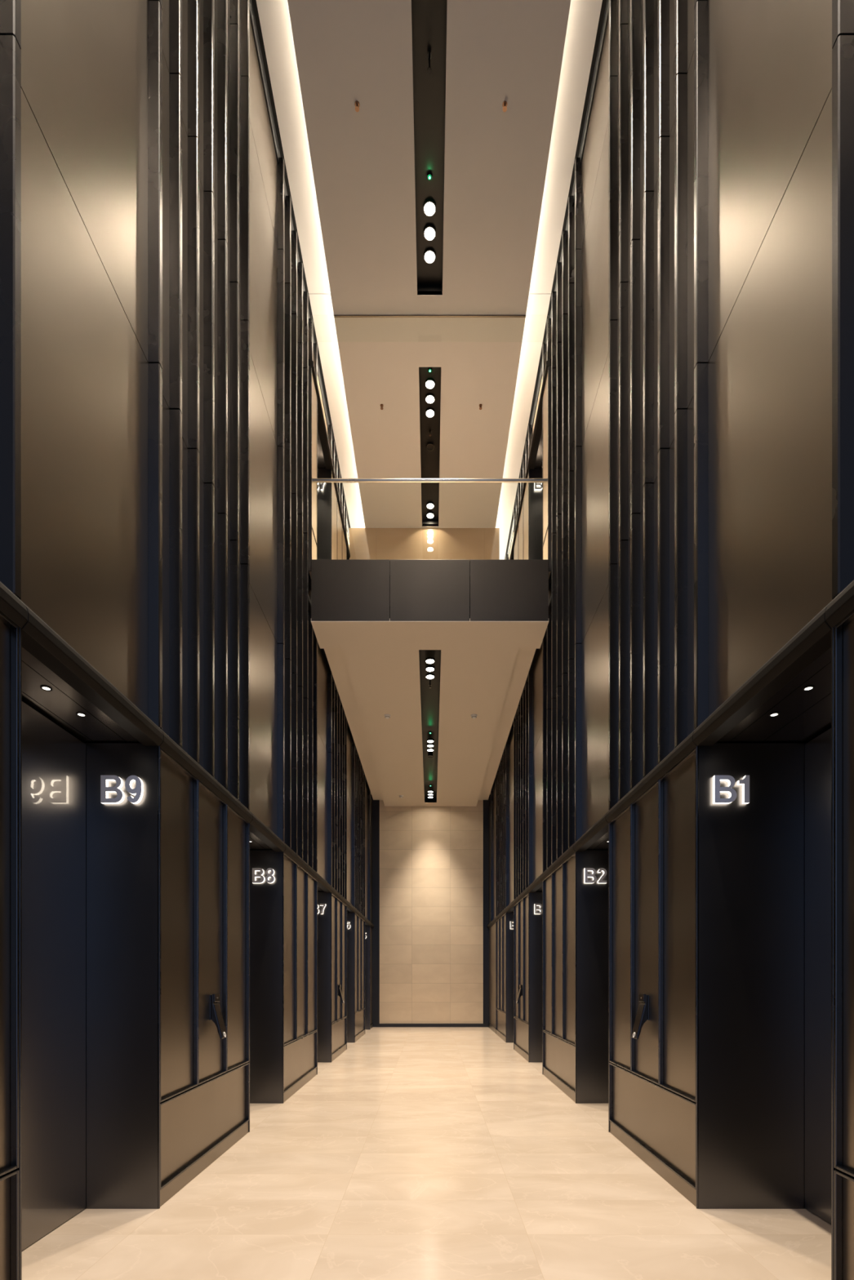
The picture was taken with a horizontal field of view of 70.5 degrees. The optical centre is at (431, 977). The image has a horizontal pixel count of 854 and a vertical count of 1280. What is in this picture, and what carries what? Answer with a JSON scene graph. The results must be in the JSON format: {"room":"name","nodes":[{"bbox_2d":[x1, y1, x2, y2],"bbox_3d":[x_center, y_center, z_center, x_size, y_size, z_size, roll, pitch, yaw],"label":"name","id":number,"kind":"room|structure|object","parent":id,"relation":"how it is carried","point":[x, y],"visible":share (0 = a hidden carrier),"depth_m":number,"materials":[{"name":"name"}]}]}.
{"room":"elevator lobby","nodes":[
{"label":"elevator lobby","id":0,"kind":"room"},
{"bbox_2d":[0,0,373,1279],"bbox_3d":[-2.237,-4.402,9.000,0.888,11.900,20.400,0,0,0],"label":"wall","id":1,"kind":"structure","parent":0,"point":[163,518],"depth_m":4.34,"materials":[{"name":"black metal"}]},
{"bbox_2d":[22,647,138,1250],"bbox_3d":[-2.106,-0.047,3.370,0.570,3.190,1.400,0,0,0],"label":"door","id":2,"kind":"structure","parent":1,"relation":"in","point":[54,736],"depth_m":3.68,"materials":[{"name":"brown metal"}]},
{"bbox_2d":[40,685,52,691],"bbox_3d":[-2.101,-1.580,3.300,0.056,0.004,0.056,0,0,0],"label":"recessed light","id":3,"kind":"object","parent":2,"relation":"attached to","point":[43,687],"visible":1,"depth_m":3.30,"materials":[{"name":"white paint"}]},
{"bbox_2d":[75,712,86,716],"bbox_3d":[-2.101,-1.580,3.630,0.056,0.004,0.056,0,0,0],"label":"recessed light","id":4,"kind":"object","parent":2,"relation":"attached to","point":[80,714],"visible":1,"depth_m":3.63,"materials":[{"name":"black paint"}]},
{"bbox_2d":[100,775,143,804],"bbox_3d":[-2.061,-1.255,4.031,0.270,0.183,0.030,0,0,0],"label":"sign","id":5,"kind":"object","parent":1,"relation":"attached to","point":[138,791],"visible":1,"depth_m":4.02,"materials":[{"name":"silver metal"}]},
{"bbox_2d":[101,777,124,804],"bbox_3d":[-2.123,-1.255,4.032,0.146,0.182,0.026,0,0,0],"label":"letter","id":6,"kind":"object","parent":5,"relation":"attached to","point":[105,789],"depth_m":4.02,"materials":[{"name":"white metal"}]},
{"bbox_2d":[129,778,143,804],"bbox_3d":[-1.981,-1.255,4.032,0.109,0.183,0.027,0,0,0],"label":"number","id":7,"kind":"object","parent":5,"relation":"attached to","point":[138,791],"depth_m":4.02,"materials":[{"name":"white metal"}]},
{"bbox_2d":[209,993,226,1039],"bbox_3d":[-1.796,0.324,5.115,0.113,0.375,0.140,0,0,0],"label":"terminal","id":8,"kind":"object","parent":1,"relation":"attached to","point":[215,1014],"visible":1,"depth_m":5.07,"materials":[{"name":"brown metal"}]},
{"bbox_2d":[249,831,272,849],"bbox_3d":[-2.106,-0.047,6.760,0.570,3.190,1.420,0,0,0],"label":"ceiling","id":9,"kind":"structure","parent":1,"relation":"in","point":[256,844],"depth_m":7.17,"materials":[{"name":"brown metal"}]},
{"bbox_2d":[252,867,275,883],"bbox_3d":[-2.061,-1.255,7.431,0.270,0.182,0.030,0,0,0],"label":"sign","id":10,"kind":"object","parent":1,"relation":"attached to","point":[254,869],"visible":1,"depth_m":7.42,"materials":[{"name":"silver metal"}]},
{"bbox_2d":[254,870,264,883],"bbox_3d":[-2.123,-1.255,7.433,0.146,0.182,0.026,0,0,0],"label":"letter","id":11,"kind":"object","parent":10,"relation":"attached to","point":[262,880],"depth_m":7.42,"materials":[{"name":"white metal"}]},
{"bbox_2d":[317,482,324,490],"bbox_3d":[-2.059,-8.995,11.031,0.267,0.182,0.030,0,0,0],"label":"sign","id":12,"kind":"object","parent":1,"relation":"attached to","point":[322,483],"visible":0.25,"depth_m":11.02,"materials":[{"name":"silver metal"}]},
{"bbox_2d":[317,430,325,467],"bbox_3d":[-2.106,-7.787,10.365,0.570,3.190,1.410,0,0,0],"label":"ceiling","id":13,"kind":"structure","parent":1,"relation":"in","point":[321,463],"depth_m":10.80,"materials":[{"name":"brown metal"}]},
{"bbox_2d":[317,903,325,914],"bbox_3d":[-2.059,-1.255,11.031,0.267,0.182,0.030,0,0,0],"label":"sign","id":14,"kind":"object","parent":1,"relation":"attached to","point":[323,905],"visible":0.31,"depth_m":11.02,"materials":[{"name":"silver metal"}]},
{"bbox_2d":[337,984,343,1003],"bbox_3d":[-1.796,0.324,12.060,0.113,0.375,0.140,0,0,0],"label":"terminal","id":15,"kind":"object","parent":1,"relation":"attached to","point":[340,993],"visible":1,"depth_m":12.01,"materials":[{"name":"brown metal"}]},
{"bbox_2d":[349,528,499,560],"bbox_3d":[-0.153,-8.082,13.420,3.325,3.776,0.040,0,0,0],"label":"wall","id":16,"kind":"structure","parent":0,"point":[389,544],"depth_m":13.40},
{"bbox_2d":[22,1026,831,1279],"bbox_3d":[-0.021,1.608,5.600,5.400,0.120,27.200,0,0,0],"label":"floor","id":17,"kind":"structure","parent":0,"point":[414,1153],"depth_m":4.13,"materials":[{"name":"beige stone"}]},
{"bbox_2d":[252,0,606,559],"bbox_3d":[-0.021,-10.182,7.590,5.200,0.420,23.220,0,0,0],"label":"ceiling","id":18,"kind":"structure","parent":0,"point":[487,164],"depth_m":7.87,"materials":[{"name":"grey paint"}]},
{"bbox_2d":[256,0,364,528],"bbox_3d":[-1.471,-10.107,8.900,0.700,0.150,20.200,0,0,0],"label":"light","id":19,"kind":"object","parent":18,"relation":"attached to","point":[273,15],"visible":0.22,"depth_m":8.06,"materials":[{"name":"white paint"}]},
{"bbox_2d":[354,100,359,111],"bbox_3d":[-0.846,-9.944,6.900,0.056,0.056,0.056,0,0,0],"label":"sprinkler","id":20,"kind":"object","parent":18,"relation":"attached to","point":[357,103],"visible":1,"depth_m":6.89,"materials":[{"name":"gold metal"}]},
{"bbox_2d":[422,198,435,217],"bbox_3d":[-0.021,-10.117,7.945,0.172,0.030,0.172,0,0,0],"label":"recessed light","id":21,"kind":"object","parent":18,"relation":"in","point":[429,205],"visible":1,"depth_m":7.93,"materials":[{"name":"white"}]},
{"bbox_2d":[426,51,431,73],"bbox_3d":[-0.021,-10.031,6.620,0.056,0.190,0.056,0,0,0],"label":"sprinkler","id":22,"kind":"object","parent":18,"relation":"attached to","point":[428,54],"visible":1,"depth_m":6.61,"materials":[{"name":"black metal"}]},
{"bbox_2d":[333,315,525,317],"bbox_3d":[-0.021,-9.782,9.106,3.570,0.400,0.024,0,0,0],"label":"curtain","id":23,"kind":"object","parent":18,"relation":"hanging from","point":[335,316],"visible":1,"depth_m":9.10,"materials":[{"name":"clear glass"}]},
{"bbox_2d":[423,223,435,241],"bbox_3d":[-0.021,-10.117,8.210,0.172,0.030,0.172,0,0,0],"label":"recessed light","id":24,"kind":"object","parent":18,"relation":"in","point":[429,230],"visible":1,"depth_m":8.20,"materials":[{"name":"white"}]},
{"bbox_2d":[423,247,435,264],"bbox_3d":[-0.021,-10.117,8.475,0.172,0.030,0.172,0,0,0],"label":"recessed light","id":25,"kind":"object","parent":18,"relation":"in","point":[429,255],"visible":1,"depth_m":8.46,"materials":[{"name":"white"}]},
{"bbox_2d":[426,171,432,180],"bbox_3d":[-0.021,-10.114,7.630,0.070,0.036,0.070,0,0,0],"label":"recessed light","id":26,"kind":"object","parent":18,"relation":"in","point":[429,174],"visible":1,"depth_m":7.62,"materials":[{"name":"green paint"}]},
{"bbox_2d":[425,377,435,389],"bbox_3d":[-0.021,-10.117,10.295,0.172,0.030,0.172,0,0,0],"label":"recessed light","id":27,"kind":"object","parent":18,"relation":"in","point":[429,382],"visible":1,"depth_m":10.29,"materials":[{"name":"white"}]},
{"bbox_2d":[425,393,435,404],"bbox_3d":[-0.021,-10.117,10.560,0.172,0.030,0.172,0,0,0],"label":"recessed light","id":28,"kind":"object","parent":18,"relation":"in","point":[429,397],"visible":1,"depth_m":10.55,"materials":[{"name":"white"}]},
{"bbox_2d":[425,407,435,417],"bbox_3d":[-0.021,-10.117,10.825,0.172,0.030,0.172,0,0,0],"label":"recessed light","id":29,"kind":"object","parent":18,"relation":"in","point":[429,412],"visible":1,"depth_m":10.81,"materials":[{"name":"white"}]},
{"bbox_2d":[426,442,434,450],"bbox_3d":[-0.021,-10.144,11.500,0.150,0.108,0.150,0,0,0],"label":"ceiling speaker","id":30,"kind":"object","parent":18,"relation":"attached to","point":[429,446],"visible":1,"depth_m":11.50,"materials":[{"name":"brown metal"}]},
{"bbox_2d":[426,502,434,509],"bbox_3d":[-0.021,-10.117,12.950,0.172,0.030,0.172,0,0,0],"label":"recessed light","id":31,"kind":"object","parent":18,"relation":"in","point":[429,505],"visible":1,"depth_m":12.94,"materials":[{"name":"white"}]},
{"bbox_2d":[426,511,434,519],"bbox_3d":[-0.021,-10.117,13.220,0.172,0.030,0.172,0,0,0],"label":"recessed light","id":32,"kind":"object","parent":18,"relation":"in","point":[429,515],"visible":1,"depth_m":13.21,"materials":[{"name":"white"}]},
{"bbox_2d":[502,100,506,111],"bbox_3d":[0.839,-9.944,6.900,0.056,0.056,0.056,0,0,0],"label":"sprinkler","id":33,"kind":"object","parent":18,"relation":"attached to","point":[504,103],"visible":1,"depth_m":6.89,"materials":[{"name":"gold metal"}]},
{"bbox_2d":[495,0,602,559],"bbox_3d":[1.429,-10.107,8.900,0.700,0.150,20.200,0,0,0],"label":"light","id":34,"kind":"object","parent":18,"relation":"attached to","point":[584,15],"visible":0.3,"depth_m":8.12,"materials":[{"name":"white paint"}]},
{"bbox_2d":[311,617,548,806],"bbox_3d":[-0.021,-5.502,14.075,3.600,0.220,9.849,0,0,0],"label":"ceiling","id":35,"kind":"structure","parent":0,"point":[377,668],"depth_m":11.70,"materials":[{"name":"beige paint"}]},
{"bbox_2d":[384,714,390,719],"bbox_3d":[-0.901,-5.364,12.420,0.132,0.055,0.132,0,0,0],"label":"smoke detector","id":36,"kind":"object","parent":35,"relation":"attached to","point":[386,716],"visible":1,"depth_m":12.38,"materials":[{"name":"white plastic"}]},
{"bbox_2d":[425,657,435,664],"bbox_3d":[-0.021,-5.467,10.420,0.172,0.030,0.172,0,0,0],"label":"recessed light","id":37,"kind":"object","parent":35,"relation":"in","point":[429,660],"visible":1,"depth_m":10.40,"materials":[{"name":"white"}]},
{"bbox_2d":[425,665,435,671],"bbox_3d":[-0.021,-5.467,10.690,0.172,0.030,0.172,0,0,0],"label":"recessed light","id":38,"kind":"object","parent":35,"relation":"in","point":[429,668],"visible":1,"depth_m":10.67,"materials":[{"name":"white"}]},
{"bbox_2d":[425,673,435,679],"bbox_3d":[-0.021,-5.467,10.960,0.172,0.030,0.172,0,0,0],"label":"recessed light","id":39,"kind":"object","parent":35,"relation":"in","point":[428,676],"visible":1,"depth_m":10.94,"materials":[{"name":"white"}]},
{"bbox_2d":[426,751,433,757],"bbox_3d":[-0.021,-5.494,14.880,0.150,0.108,0.150,0,0,0],"label":"ceiling speaker","id":40,"kind":"object","parent":35,"relation":"attached to","point":[429,753],"visible":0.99,"depth_m":14.84,"materials":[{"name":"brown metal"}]},
{"bbox_2d":[426,738,434,742],"bbox_3d":[-0.021,-5.467,13.950,0.172,0.030,0.172,0,0,0],"label":"recessed light","id":41,"kind":"object","parent":35,"relation":"in","point":[428,740],"visible":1,"depth_m":13.92,"materials":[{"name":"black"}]},
{"bbox_2d":[426,743,434,747],"bbox_3d":[-0.021,-5.467,14.220,0.172,0.030,0.172,0,0,0],"label":"recessed light","id":42,"kind":"object","parent":35,"relation":"in","point":[429,745],"visible":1,"depth_m":14.20,"materials":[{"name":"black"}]},
{"bbox_2d":[426,747,434,751],"bbox_3d":[-0.021,-5.467,14.490,0.172,0.030,0.172,0,0,0],"label":"recessed light","id":43,"kind":"object","parent":35,"relation":"in","point":[428,749],"visible":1,"depth_m":14.46,"materials":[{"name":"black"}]},
{"bbox_2d":[471,714,477,719],"bbox_3d":[0.879,-5.364,12.420,0.132,0.055,0.132,0,0,0],"label":"smoke detector","id":44,"kind":"object","parent":35,"relation":"attached to","point":[473,716],"visible":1,"depth_m":12.38,"materials":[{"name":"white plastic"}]},
{"bbox_2d":[311,559,548,621],"bbox_3d":[-0.021,-5.867,14.075,3.590,0.930,9.850,0,0,0],"label":"bridge","id":45,"kind":"structure","parent":0,"point":[342,589],"depth_m":9.15,"materials":[{"name":"black paint"}]},
{"bbox_2d":[311,477,547,483],"bbox_3d":[-0.021,-6.962,9.196,3.580,1.279,0.072,0,0,0],"label":"handrail","id":46,"kind":"object","parent":45,"relation":"on","point":[313,480],"visible":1,"depth_m":9.18,"materials":[{"name":"silver metal"}]},
{"bbox_2d":[379,800,483,1023],"bbox_3d":[0.000,-2.155,19.075,3.256,7.193,0.150,0,0,0],"label":"wall","id":47,"kind":"structure","parent":0,"point":[431,858],"depth_m":19.00,"materials":[{"name":"beige stone"}]},
{"bbox_2d":[370,794,379,1023],"bbox_3d":[-2.099,-2.155,19.060,0.943,7.193,0.180,0,0,0],"label":"trim","id":48,"kind":"structure","parent":47,"relation":"attached to","point":[375,803],"depth_m":18.97,"materials":[{"name":"black metal"}]},
{"bbox_2d":[373,1023,488,1026],"bbox_3d":[-0.021,1.494,19.058,3.600,0.107,0.185,0,0,0],"label":"baseboard","id":49,"kind":"structure","parent":47,"relation":"attached to","point":[374,1024],"depth_m":18.96,"materials":[{"name":"black"}]},
{"bbox_2d":[483,794,490,1023],"bbox_3d":[2.079,-2.155,19.060,0.901,7.193,0.180,0,0,0],"label":"trim","id":50,"kind":"structure","parent":47,"relation":"attached to","point":[486,802],"depth_m":18.97,"materials":[{"name":"black metal"}]},
{"bbox_2d":[487,0,853,1279],"bbox_3d":[2.195,-4.402,9.000,0.888,11.900,20.400,0,0,0],"label":"wall","id":51,"kind":"structure","parent":0,"point":[692,520],"depth_m":4.28,"materials":[{"name":"black metal"}]},
{"bbox_2d":[515,984,522,1003],"bbox_3d":[1.755,0.324,12.060,0.111,0.375,0.140,0,0,0],"label":"terminal","id":52,"kind":"object","parent":51,"relation":"attached to","point":[520,993],"visible":1,"depth_m":12.01,"materials":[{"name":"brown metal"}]},
{"bbox_2d":[534,431,542,467],"bbox_3d":[2.179,-7.787,10.365,0.800,3.190,1.410,0,0,0],"label":"door","id":53,"kind":"structure","parent":51,"relation":"in","point":[538,464],"depth_m":10.81,"materials":[{"name":"brown metal"}]},
{"bbox_2d":[534,903,542,914],"bbox_3d":[2.018,-1.254,11.031,0.268,0.183,0.031,0,0,0],"label":"sign","id":54,"kind":"object","parent":51,"relation":"attached to","point":[535,904],"visible":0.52,"depth_m":11.02,"materials":[{"name":"silver metal"}]},
{"bbox_2d":[534,482,542,490],"bbox_3d":[2.018,-8.995,11.031,0.268,0.183,0.031,0,0,0],"label":"sign","id":55,"kind":"object","parent":51,"relation":"attached to","point":[540,484],"visible":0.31,"depth_m":11.02,"materials":[{"name":"silver metal"}]},
{"bbox_2d":[584,867,606,883],"bbox_3d":[2.018,-1.255,7.431,0.268,0.182,0.030,0,0,0],"label":"sign","id":56,"kind":"object","parent":51,"relation":"attached to","point":[586,869],"visible":1,"depth_m":7.42,"materials":[{"name":"silver metal"}]},
{"bbox_2d":[586,831,608,849],"bbox_3d":[2.179,-0.047,6.760,0.800,3.190,1.420,0,0,0],"label":"ceiling","id":57,"kind":"structure","parent":51,"relation":"in","point":[601,844],"depth_m":7.17,"materials":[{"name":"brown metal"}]},
{"bbox_2d":[631,993,648,1039],"bbox_3d":[1.755,0.324,5.090,0.111,0.375,0.140,0,0,0],"label":"terminal","id":58,"kind":"object","parent":51,"relation":"attached to","point":[642,1013],"visible":1,"depth_m":5.04,"materials":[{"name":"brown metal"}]},
{"bbox_2d":[712,775,749,804],"bbox_3d":[1.999,-1.255,4.031,0.230,0.182,0.030,0,0,0],"label":"sign","id":59,"kind":"object","parent":51,"relation":"attached to","point":[717,789],"visible":1,"depth_m":4.02,"materials":[{"name":"silver metal"}]},
{"bbox_2d":[712,775,732,804],"bbox_3d":[1.957,-1.255,4.032,0.146,0.182,0.026,0,0,0],"label":"letter","id":60,"kind":"object","parent":59,"relation":"attached to","point":[717,789],"depth_m":4.02,"materials":[{"name":"white metal"}]},
{"bbox_2d":[737,775,749,804],"bbox_3d":[2.080,-1.255,4.032,0.069,0.182,0.026,0,0,0],"label":"number","id":61,"kind":"object","parent":59,"relation":"attached to","point":[744,782],"depth_m":4.02,"materials":[{"name":"white metal"}]},
{"bbox_2d":[716,647,831,1224],"bbox_3d":[2.179,-0.047,3.370,0.800,3.190,1.400,0,0,0],"label":"door","id":62,"kind":"structure","parent":51,"relation":"in","point":[803,716],"depth_m":3.88,"materials":[{"name":"brown metal"}]},
{"bbox_2d":[768,712,779,716],"bbox_3d":[2.059,-1.580,3.630,0.056,0.004,0.056,0,0,0],"label":"recessed light","id":63,"kind":"object","parent":62,"relation":"attached to","point":[773,714],"visible":1,"depth_m":3.63,"materials":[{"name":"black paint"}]},
{"bbox_2d":[802,685,814,691],"bbox_3d":[2.059,-1.580,3.300,0.056,0.004,0.056,0,0,0],"label":"recessed light","id":64,"kind":"object","parent":62,"relation":"attached to","point":[808,687],"visible":1,"depth_m":3.30,"materials":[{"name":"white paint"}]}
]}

